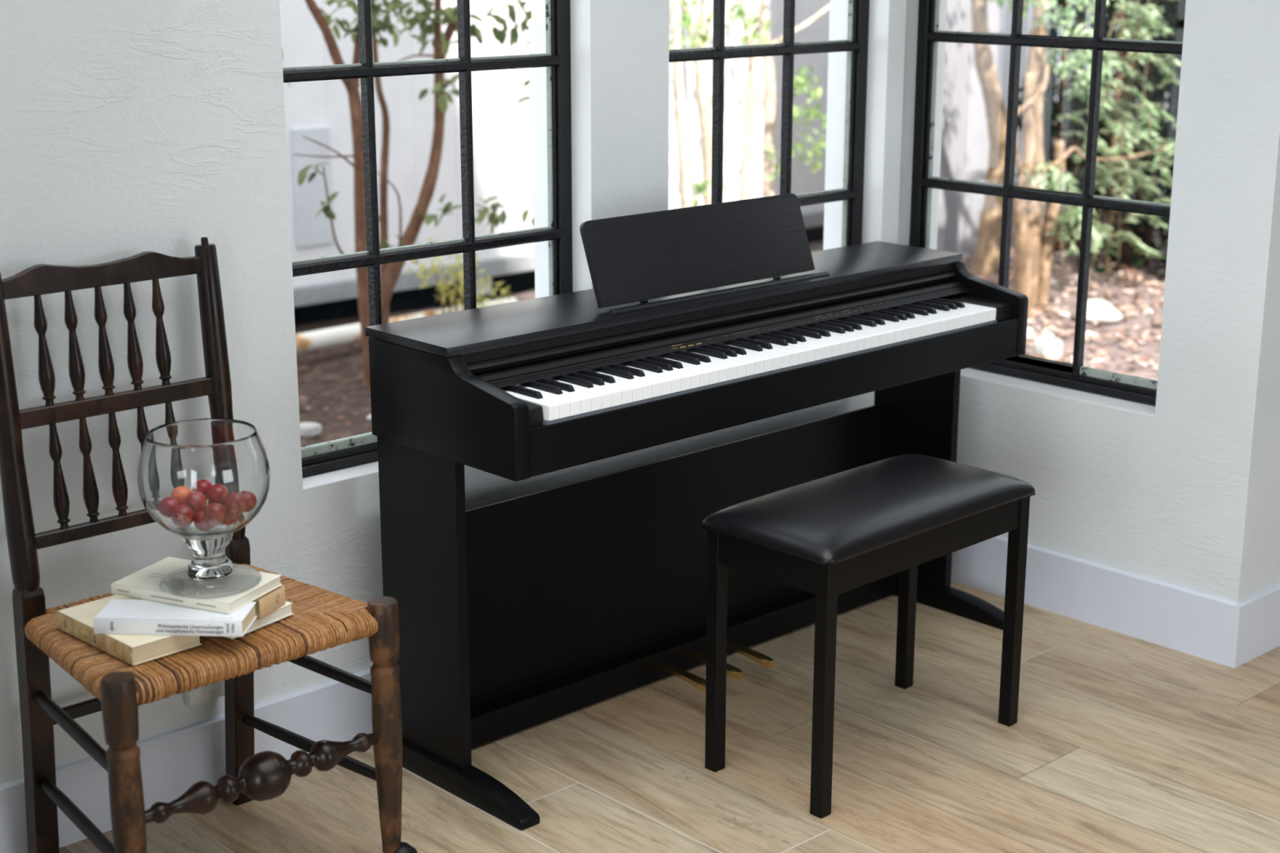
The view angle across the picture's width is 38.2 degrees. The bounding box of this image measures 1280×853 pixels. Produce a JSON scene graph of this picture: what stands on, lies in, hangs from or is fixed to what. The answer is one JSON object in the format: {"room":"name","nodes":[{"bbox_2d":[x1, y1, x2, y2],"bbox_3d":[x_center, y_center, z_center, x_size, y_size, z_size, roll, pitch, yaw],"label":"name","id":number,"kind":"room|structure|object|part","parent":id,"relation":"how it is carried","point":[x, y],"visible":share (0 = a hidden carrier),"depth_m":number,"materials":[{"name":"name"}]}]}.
{"room":"music room","nodes":[
{"label":"music room","id":0,"kind":"room"},
{"bbox_2d":[0,0,906,785],"bbox_3d":[-1.778,-0.340,2.230,6.372,2.500,0.180,-13,20,-41],"label":"wall","id":1,"kind":"structure","parent":0,"point":[128,128],"depth_m":3.10,"materials":[{"name":"white paint"}]},
{"bbox_2d":[0,668,372,852],"bbox_3d":[-1.717,0.819,2.461,6.362,0.140,0.014,-13,20,-41],"label":"baseboard","id":2,"kind":"structure","parent":1,"relation":"attached to","point":[171,762],"depth_m":3.27,"materials":[{"name":"white paint"}]},
{"bbox_2d":[184,680,224,706],"bbox_3d":[-0.771,0.429,3.265,0.070,0.116,0.022,-13,20,-41],"label":"wall outlet","id":3,"kind":"object","parent":1,"relation":"attached to","point":[214,691],"visible":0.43,"depth_m":3.27,"materials":[{"name":"white plastic"}]},
{"bbox_3d":[-0.764,0.428,3.258,0.054,0.090,0.002,-13,20,-41],"label":"plate","id":4,"kind":"part","parent":3,"relation":"part of","materials":[{"name":"white plastic"}]},
{"bbox_2d":[282,0,573,478],"bbox_3d":[-0.407,-0.656,3.456,0.704,1.437,0.042,-13,20,-41],"label":"window","id":5,"kind":"structure","parent":1,"relation":"in","point":[321,458],"depth_m":3.52,"materials":[{"name":"black paint"}]},
{"bbox_2d":[302,0,591,489],"bbox_3d":[-0.414,-0.658,3.464,0.704,1.437,0.180,-13,20,-41],"label":"trim","id":6,"kind":"structure","parent":1,"relation":"attached to","point":[580,27],"depth_m":3.72,"materials":[{"name":"white paint"}]},
{"bbox_2d":[668,0,869,247],"bbox_3d":[0.260,-0.815,4.058,0.697,1.437,0.042,-13,20,-41],"label":"window","id":7,"kind":"structure","parent":1,"relation":"in","point":[851,195],"depth_m":4.18,"materials":[{"name":"black paint"}]},
{"bbox_3d":[0.260,-0.815,4.058,0.697,1.437,0.042,-13,20,-41],"label":"frame","id":8,"kind":"part","parent":7,"relation":"part of","materials":[{"name":"black paint"}]},
{"bbox_2d":[822,0,889,249],"bbox_3d":[0.252,-0.817,4.066,0.696,1.437,0.180,-13,20,-41],"label":"trim","id":9,"kind":"structure","parent":1,"relation":"attached to","point":[878,20],"depth_m":4.33,"materials":[{"name":"white paint"}]},
{"bbox_2d":[59,581,1279,852],"bbox_3d":[0.942,1.540,0.266,7.100,0.120,7.360,-13,20,-41],"label":"floor","id":10,"kind":"structure","parent":0,"point":[1118,743],"depth_m":3.45,"materials":[{"name":"brown wood"}]},
{"bbox_2d":[0,236,417,852],"bbox_3d":[-0.702,0.247,2.921,0.526,1.013,0.461,-13,20,-41],"label":"chair","id":11,"kind":"object","parent":10,"relation":"on","point":[118,687],"visible":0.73,"depth_m":2.92,"materials":[{"name":"brown wood"}]},
{"bbox_3d":[-0.978,0.245,2.926,0.043,1.013,0.077,-13,20,-41],"label":"post","id":12,"kind":"part","parent":11,"relation":"part of","materials":[{"name":"brown wood"}]},
{"bbox_3d":[-0.832,0.153,3.022,0.348,0.023,0.015,-13,20,-41],"label":"rail","id":13,"kind":"part","parent":11,"relation":"part of","materials":[{"name":"brown wood"}]},
{"bbox_3d":[-0.853,-0.247,2.940,0.348,0.046,0.014,-13,20,-41],"label":"crest rail","id":14,"kind":"part","parent":11,"relation":"part of","materials":[{"name":"brown wood"}]},
{"bbox_3d":[-0.843,-0.039,2.983,0.348,0.029,0.015,-13,20,-41],"label":"rail","id":15,"kind":"part","parent":11,"relation":"part of","materials":[{"name":"brown wood"}]},
{"bbox_3d":[-0.746,0.569,2.694,0.050,0.438,0.050,-13,20,-41],"label":"leg","id":16,"kind":"part","parent":11,"relation":"part of","materials":[{"name":"brown wood"}]},
{"bbox_2d":[56,594,201,665],"bbox_3d":[-0.781,0.307,2.819,0.217,0.028,0.119,14,20,42],"label":"book","id":17,"kind":"object","parent":11,"relation":"on","point":[77,621],"visible":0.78,"depth_m":2.76,"materials":[{"name":"beige paper"}]},
{"bbox_2d":[93,599,257,636],"bbox_3d":[-0.699,0.288,2.786,0.224,0.024,0.086,1,15,3],"label":"book","id":18,"kind":"object","parent":17,"relation":"on","point":[118,616],"visible":1,"depth_m":2.75,"materials":[{"name":"grey paper"}]},
{"bbox_2d":[155,624,223,635],"bbox_3d":[-0.668,0.301,2.743,0.102,0.015,0.001,1,15,2],"label":"print","id":19,"kind":"object","parent":18,"relation":"on","point":[161,625],"depth_m":2.74},
{"bbox_3d":[-0.704,0.315,2.929,0.491,0.041,0.400,-13,20,-41],"label":"rush seat","id":20,"kind":"part","parent":11,"relation":"part of","materials":[{"name":"brown wicker"}]},
{"bbox_3d":[-0.706,0.180,3.171,0.043,1.013,0.077,-13,20,-41],"label":"post","id":21,"kind":"part","parent":11,"relation":"part of","materials":[{"name":"brown wood"}]},
{"bbox_2d":[225,601,293,639],"bbox_3d":[-0.659,0.288,2.912,0.183,0.018,0.132,10,18,33],"label":"book","id":22,"kind":"object","parent":11,"relation":"on","point":[285,611],"visible":0.25,"depth_m":2.88,"materials":[{"name":"beige paper"}]},
{"bbox_2d":[252,585,285,619],"bbox_3d":[-0.638,0.266,2.893,0.146,0.032,0.073,6,16,20],"label":"book","id":23,"kind":"object","parent":22,"relation":"on","point":[266,604],"visible":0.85,"depth_m":2.86,"materials":[{"name":"brown paper"}]},
{"bbox_2d":[111,556,282,613],"bbox_3d":[-0.687,0.245,2.868,0.217,0.017,0.141,7,16,23],"label":"book","id":24,"kind":"object","parent":23,"relation":"on","point":[144,584],"visible":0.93,"depth_m":2.83,"materials":[{"name":"beige paper"}]},
{"bbox_2d":[151,595,182,602],"bbox_3d":[-0.719,0.261,2.807,0.060,0.002,0.001,6,16,23],"label":"print","id":25,"kind":"object","parent":24,"relation":"on","point":[151,595],"depth_m":2.81},
{"bbox_2d":[137,417,270,598],"bbox_3d":[-0.662,0.124,2.821,0.197,0.241,0.197,-13,20,-41],"label":"glass bowl","id":26,"kind":"object","parent":24,"relation":"on","point":[202,481],"visible":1,"depth_m":2.76,"materials":[{"name":"clear glass"}]},
{"bbox_2d":[196,603,215,607],"bbox_3d":[-0.652,0.269,2.779,0.035,0.002,0.001,7,16,23],"label":"print","id":27,"kind":"object","parent":24,"relation":"on","point":[197,603],"depth_m":2.78},
{"bbox_3d":[-0.410,0.489,2.998,0.050,0.438,0.050,-13,20,-41],"label":"leg","id":28,"kind":"part","parent":11,"relation":"part of","materials":[{"name":"brown wood"}]},
{"bbox_2d":[364,193,1028,830],"bbox_3d":[0.173,0.058,3.692,1.436,0.984,0.433,-13,20,-41],"label":"digital piano","id":29,"kind":"object","parent":10,"relation":"on","point":[518,614],"visible":0.95,"depth_m":3.57,"materials":[{"name":"black wood"}]},
{"bbox_3d":[-0.388,0.317,3.330,0.022,0.580,0.228,-13,20,-41],"label":"leg panel","id":30,"kind":"part","parent":29,"relation":"part of","materials":[{"name":"black wood"}]},
{"bbox_3d":[-0.333,-0.036,3.179,0.031,0.179,0.409,-13,20,-41],"label":"arm","id":31,"kind":"part","parent":29,"relation":"part of"},
{"bbox_3d":[0.109,-0.271,3.678,1.415,0.016,0.241,-13,20,-41],"label":"lid","id":32,"kind":"part","parent":29,"relation":"part of","materials":[{"name":"black wood"}]},
{"bbox_3d":[0.075,0.255,3.854,1.369,0.399,0.006,-13,20,-41],"label":"kick panel","id":33,"kind":"part","parent":29,"relation":"part of","materials":[{"name":"black wood"}]},
{"bbox_3d":[0.082,0.472,3.904,1.369,0.061,0.075,-13,20,-41],"label":"pedal rail","id":34,"kind":"part","parent":29,"relation":"part of","materials":[{"name":"black wood"}]},
{"bbox_2d":[671,342,701,349],"bbox_3d":[0.086,-0.153,3.465,0.074,0.004,0.009,-13,20,-41],"label":"print","id":35,"kind":"object","parent":29,"relation":"on","point":[674,345],"depth_m":3.46,"materials":[{"name":"gold metal"}]},
{"bbox_3d":[0.182,-0.234,3.607,1.355,0.018,0.022,-13,20,-41],"label":"rail","id":36,"kind":"part","parent":29,"relation":"part of","materials":[{"name":"black wood"}]},
{"bbox_3d":[0.132,-0.206,3.670,1.353,0.026,0.268,-13,20,-41],"label":"control panel","id":37,"kind":"part","parent":29,"relation":"part of","materials":[{"name":"black plastic"}]},
{"bbox_2d":[707,320,814,339],"bbox_3d":[0.239,-0.189,3.602,0.298,0.004,0.008,-13,20,-41],"label":"print","id":38,"kind":"object","parent":29,"relation":"on","point":[754,330],"depth_m":3.60},
{"bbox_2d":[813,301,888,319],"bbox_3d":[0.439,-0.238,3.786,0.245,0.004,0.009,-13,20,-41],"label":"print","id":39,"kind":"object","parent":29,"relation":"on","point":[855,308],"depth_m":3.78},
{"bbox_3d":[0.629,0.074,4.247,0.022,0.580,0.228,-13,20,-41],"label":"leg panel","id":40,"kind":"part","parent":29,"relation":"part of","materials":[{"name":"black wood"}]},
{"bbox_3d":[0.680,-0.278,4.094,0.031,0.179,0.409,-13,20,-41],"label":"arm","id":41,"kind":"part","parent":29,"relation":"part of"},
{"bbox_2d":[701,453,1035,818],"bbox_3d":[0.430,0.361,3.469,0.614,0.511,0.306,-14,20,-42],"label":"piano bench","id":42,"kind":"object","parent":10,"relation":"on","point":[828,537],"visible":1,"depth_m":3.32,"materials":[{"name":"black leather"}]},
{"bbox_3d":[0.140,0.409,3.375,0.028,0.468,0.028,-14,20,-42],"label":"leg","id":43,"kind":"part","parent":42,"relation":"part of","materials":[{"name":"black paint"}]},
{"bbox_3d":[0.318,0.456,3.196,0.028,0.468,0.028,-14,20,-42],"label":"leg","id":44,"kind":"part","parent":42,"relation":"part of","materials":[{"name":"black paint"}]},
{"bbox_2d":[701,453,1035,564],"bbox_3d":[0.431,0.133,3.409,0.614,0.039,0.306,-14,20,-42],"label":"seat cushion","id":45,"kind":"object","parent":42,"relation":"on","point":[855,515],"depth_m":3.31,"materials":[{"name":"black leather"}]},
{"bbox_3d":[0.544,0.309,3.752,0.028,0.468,0.028,-14,20,-42],"label":"leg","id":46,"kind":"part","parent":42,"relation":"part of","materials":[{"name":"black paint"}]},
{"bbox_3d":[0.723,0.356,3.574,0.028,0.468,0.028,-14,20,-42],"label":"leg","id":47,"kind":"part","parent":42,"relation":"part of","materials":[{"name":"black paint"}]},
{"bbox_2d":[295,100,1171,447],"bbox_3d":[-1.499,-1.465,11.648,18.000,0.122,15.000,-13,20,-41],"label":"ground","id":48,"kind":"structure","parent":0,"point":[322,366],"depth_m":7.15,"materials":[{"name":"brown soil"}]},
{"bbox_2d":[298,396,308,413],"bbox_3d":[-1.162,-0.068,6.258,0.076,0.063,0.076,-1,15,-3],"label":"rock","id":49,"kind":"object","parent":48,"relation":"on","point":[303,403],"visible":0.39,"depth_m":6.23,"materials":[{"name":"brown stone"}]},
{"bbox_2d":[299,422,322,437],"bbox_3d":[-1.059,0.009,5.925,0.076,0.045,0.068,-13,20,-41],"label":"rock","id":50,"kind":"object","parent":48,"relation":"on","point":[308,429],"visible":0.86,"depth_m":5.89,"materials":[{"name":"white stone"}]},
{"bbox_2d":[281,0,404,389],"bbox_3d":[-1.071,-1.087,6.178,1.176,2.103,0.878,-13,20,-41],"label":"slender tree","id":51,"kind":"object","parent":48,"relation":"on","point":[352,85],"visible":0.77,"depth_m":6.22,"materials":[{"name":"brown plant"}]},
{"bbox_2d":[366,414,371,420],"bbox_3d":[-0.882,-0.029,6.070,0.030,0.018,0.024,-13,20,-41],"label":"rock","id":52,"kind":"object","parent":48,"relation":"on","point":[369,417],"visible":0.52,"depth_m":6.06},
{"bbox_2d":[370,0,390,324],"bbox_3d":[-0.929,-1.191,6.694,0.524,2.036,0.571,4,15,13],"label":"slender tree","id":53,"kind":"object","parent":48,"relation":"on","point":[385,117],"visible":0.56,"depth_m":6.73,"materials":[{"name":"brown plant"}]},
{"bbox_2d":[295,297,517,353],"bbox_3d":[-1.483,-0.257,6.720,2.702,0.082,0.084,-14,20,-43],"label":"curb","id":54,"kind":"object","parent":48,"relation":"on","point":[351,333],"visible":0.27,"depth_m":7.02,"materials":[{"name":"white concrete"}]},
{"bbox_2d":[354,0,533,382],"bbox_3d":[-0.736,-1.279,6.569,1.039,2.271,1.214,3,15,11],"label":"slender tree","id":55,"kind":"object","parent":48,"relation":"on","point":[441,43],"visible":0.7,"depth_m":6.59,"materials":[{"name":"brown plant"}]},
{"bbox_2d":[406,236,511,314],"bbox_3d":[-0.743,-0.552,7.312,0.497,0.444,0.276,-13,20,-41],"label":"shrub","id":56,"kind":"object","parent":48,"relation":"on","point":[423,268],"visible":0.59,"depth_m":7.30,"materials":[{"name":"green plant"}]},
{"bbox_2d":[279,0,1049,325],"bbox_3d":[-0.919,-1.895,7.874,9.020,2.950,0.180,-13,20,-41],"label":"wall","id":57,"kind":"structure","parent":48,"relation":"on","point":[318,111],"depth_m":8.13,"materials":[{"name":"white paint"}]},
{"bbox_3d":[-1.348,-0.988,7.621,0.180,0.485,0.017,-13,20,-41],"label":"grey panel","id":58,"kind":"part","parent":57,"relation":"part of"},
{"bbox_3d":[-0.733,-1.989,8.053,0.090,2.860,0.085,-13,20,-41],"label":"fence post","id":59,"kind":"part","parent":57,"relation":"part of","materials":[{"name":"white"}]},
{"bbox_2d":[670,0,726,208],"bbox_3d":[0.110,-1.356,7.215,0.679,2.092,0.719,-13,20,-41],"label":"tree","id":60,"kind":"object","parent":48,"relation":"on","point":[685,184],"visible":0.56,"depth_m":7.30,"materials":[{"name":"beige plant"}]},
{"bbox_2d":[669,0,754,204],"bbox_3d":[0.227,-1.554,7.567,0.806,2.292,0.799,-13,20,-41],"label":"tree","id":61,"kind":"object","parent":48,"relation":"on","point":[704,104],"visible":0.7,"depth_m":7.58,"materials":[{"name":"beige plant"}]},
{"bbox_2d":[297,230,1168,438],"bbox_3d":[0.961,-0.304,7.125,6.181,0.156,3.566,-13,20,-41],"label":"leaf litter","id":62,"kind":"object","parent":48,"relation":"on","point":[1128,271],"visible":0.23,"depth_m":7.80,"materials":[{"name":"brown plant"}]},
{"bbox_2d":[724,0,795,199],"bbox_3d":[0.534,-1.675,7.830,0.915,2.390,0.887,-13,20,-41],"label":"tree","id":63,"kind":"object","parent":48,"relation":"on","point":[751,29],"visible":0.6,"depth_m":7.96,"materials":[{"name":"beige plant"}]},
{"bbox_2d":[758,0,829,197],"bbox_3d":[0.764,-1.799,8.298,0.833,2.391,0.793,-13,20,-41],"label":"tree","id":64,"kind":"object","parent":48,"relation":"on","point":[769,95],"visible":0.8,"depth_m":8.28,"materials":[{"name":"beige plant"}]},
{"bbox_2d":[937,0,999,257],"bbox_3d":[1.380,-1.889,8.717,0.930,2.470,0.090,-13,20,-41],"label":"fence","id":65,"kind":"object","parent":48,"relation":"on","point":[965,141],"visible":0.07,"depth_m":8.96,"materials":[{"name":"white paint"}]},
{"bbox_2d":[971,0,1034,276],"bbox_3d":[1.562,-1.727,8.236,0.726,2.304,0.783,-1,15,-2],"label":"tree","id":66,"kind":"object","parent":48,"relation":"on","point":[987,252],"visible":0.74,"depth_m":8.55,"materials":[{"name":"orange plant"}]},
{"bbox_2d":[1026,327,1035,340],"bbox_3d":[1.532,-0.368,7.398,0.109,0.064,0.111,-13,20,-41],"label":"rock","id":67,"kind":"object","parent":48,"relation":"on","point":[1029,330],"visible":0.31,"depth_m":7.36,"materials":[{"name":"white stone"}]},
{"bbox_2d":[1028,351,1044,358],"bbox_3d":[1.468,-0.251,6.865,0.074,0.047,0.062,-13,20,-41],"label":"rock","id":68,"kind":"object","parent":48,"relation":"on","point":[1037,354],"visible":0.34,"depth_m":6.85,"materials":[{"name":"beige stone"}]},
{"bbox_2d":[1032,334,1062,359],"bbox_3d":[1.536,-0.287,6.978,0.100,0.107,0.115,-13,20,-41],"label":"rock","id":69,"kind":"object","parent":48,"relation":"on","point":[1042,343],"visible":0.7,"depth_m":6.94,"materials":[{"name":"white stone"}]},
{"bbox_2d":[1012,0,1169,319],"bbox_3d":[1.738,-1.563,7.612,0.974,2.295,1.043,3,15,12],"label":"tree","id":70,"kind":"object","parent":48,"relation":"on","point":[1033,258],"visible":0.8,"depth_m":7.64,"materials":[{"name":"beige plant"}]},
{"bbox_2d":[1073,297,1123,324],"bbox_3d":[1.916,-0.475,7.751,0.199,0.118,0.198,1,15,3],"label":"rock","id":71,"kind":"object","parent":48,"relation":"on","point":[1100,310],"visible":0.73,"depth_m":7.68,"materials":[{"name":"white stone"}]},
{"bbox_2d":[1014,0,1185,255],"bbox_3d":[2.244,-1.805,9.226,1.080,1.950,1.097,-13,20,-41],"label":"bush","id":72,"kind":"object","parent":48,"relation":"on","point":[1064,106],"visible":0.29,"depth_m":9.10,"materials":[{"name":"green plant"}]},
{"bbox_2d":[1043,0,1182,197],"bbox_3d":[5.029,-2.610,10.799,6.651,2.700,0.030,4,15,14],"label":"wall","id":73,"kind":"structure","parent":48,"relation":"on","point":[1052,31],"depth_m":11.47,"materials":[{"name":"white"}]},
{"bbox_2d":[1043,0,1182,293],"bbox_3d":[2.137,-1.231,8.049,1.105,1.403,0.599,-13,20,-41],"label":"bush","id":74,"kind":"object","parent":48,"relation":"on","point":[1139,176],"visible":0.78,"depth_m":8.03,"materials":[{"name":"green plant"}]},
{"bbox_2d":[1073,0,1186,284],"bbox_3d":[2.400,-1.873,8.733,1.327,2.418,1.416,-13,20,-41],"label":"bush","id":75,"kind":"object","parent":48,"relation":"on","point":[1128,257],"visible":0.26,"depth_m":8.72,"materials":[{"name":"green plant"}]},
{"bbox_2d":[1135,0,1186,203],"bbox_3d":[2.978,-1.907,8.687,1.315,2.634,1.508,10,18,34],"label":"bush","id":76,"kind":"object","parent":48,"relation":"on","point":[1177,20],"visible":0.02,"depth_m":8.58,"materials":[{"name":"green plant"}]},
{"bbox_2d":[897,0,1279,603],"bbox_3d":[0.939,-0.823,4.058,0.180,2.500,1.126,-13,20,-41],"label":"wall","id":77,"kind":"structure","parent":0,"point":[1187,495],"depth_m":3.87,"materials":[{"name":"white paint"}]},
{"bbox_2d":[908,0,1155,416],"bbox_3d":[0.914,-0.811,4.088,0.180,1.458,0.742,-13,20,-41],"label":"trim","id":78,"kind":"structure","parent":77,"relation":"attached to","point":[1082,396],"depth_m":4.35,"materials":[{"name":"white paint"}]},
{"bbox_2d":[909,0,1182,406],"bbox_3d":[0.915,-0.812,4.088,0.042,1.458,0.742,-13,20,-41],"label":"window","id":79,"kind":"structure","parent":77,"relation":"in","point":[1076,376],"depth_m":4.17,"materials":[{"name":"black paint"}]},
{"bbox_2d":[951,536,1236,666],"bbox_3d":[0.934,0.352,4.229,0.011,0.140,0.932,-13,20,-41],"label":"baseboard","id":80,"kind":"structure","parent":77,"relation":"attached to","point":[1193,623],"depth_m":4.11,"materials":[{"name":"white paint"}]},
{"bbox_3d":[1.535,-0.795,3.956,0.548,2.500,0.158,-13,20,-41],"label":"wall","id":81,"kind":"structure","parent":0,"visible":0},
{"bbox_2d":[1229,583,1279,668],"bbox_3d":[1.522,0.378,4.136,0.739,0.140,0.012,-13,20,-41],"label":"baseboard","id":82,"kind":"structure","parent":81,"relation":"attached to","point":[1256,619],"depth_m":3.94,"materials":[{"name":"white paint"}]}
]}

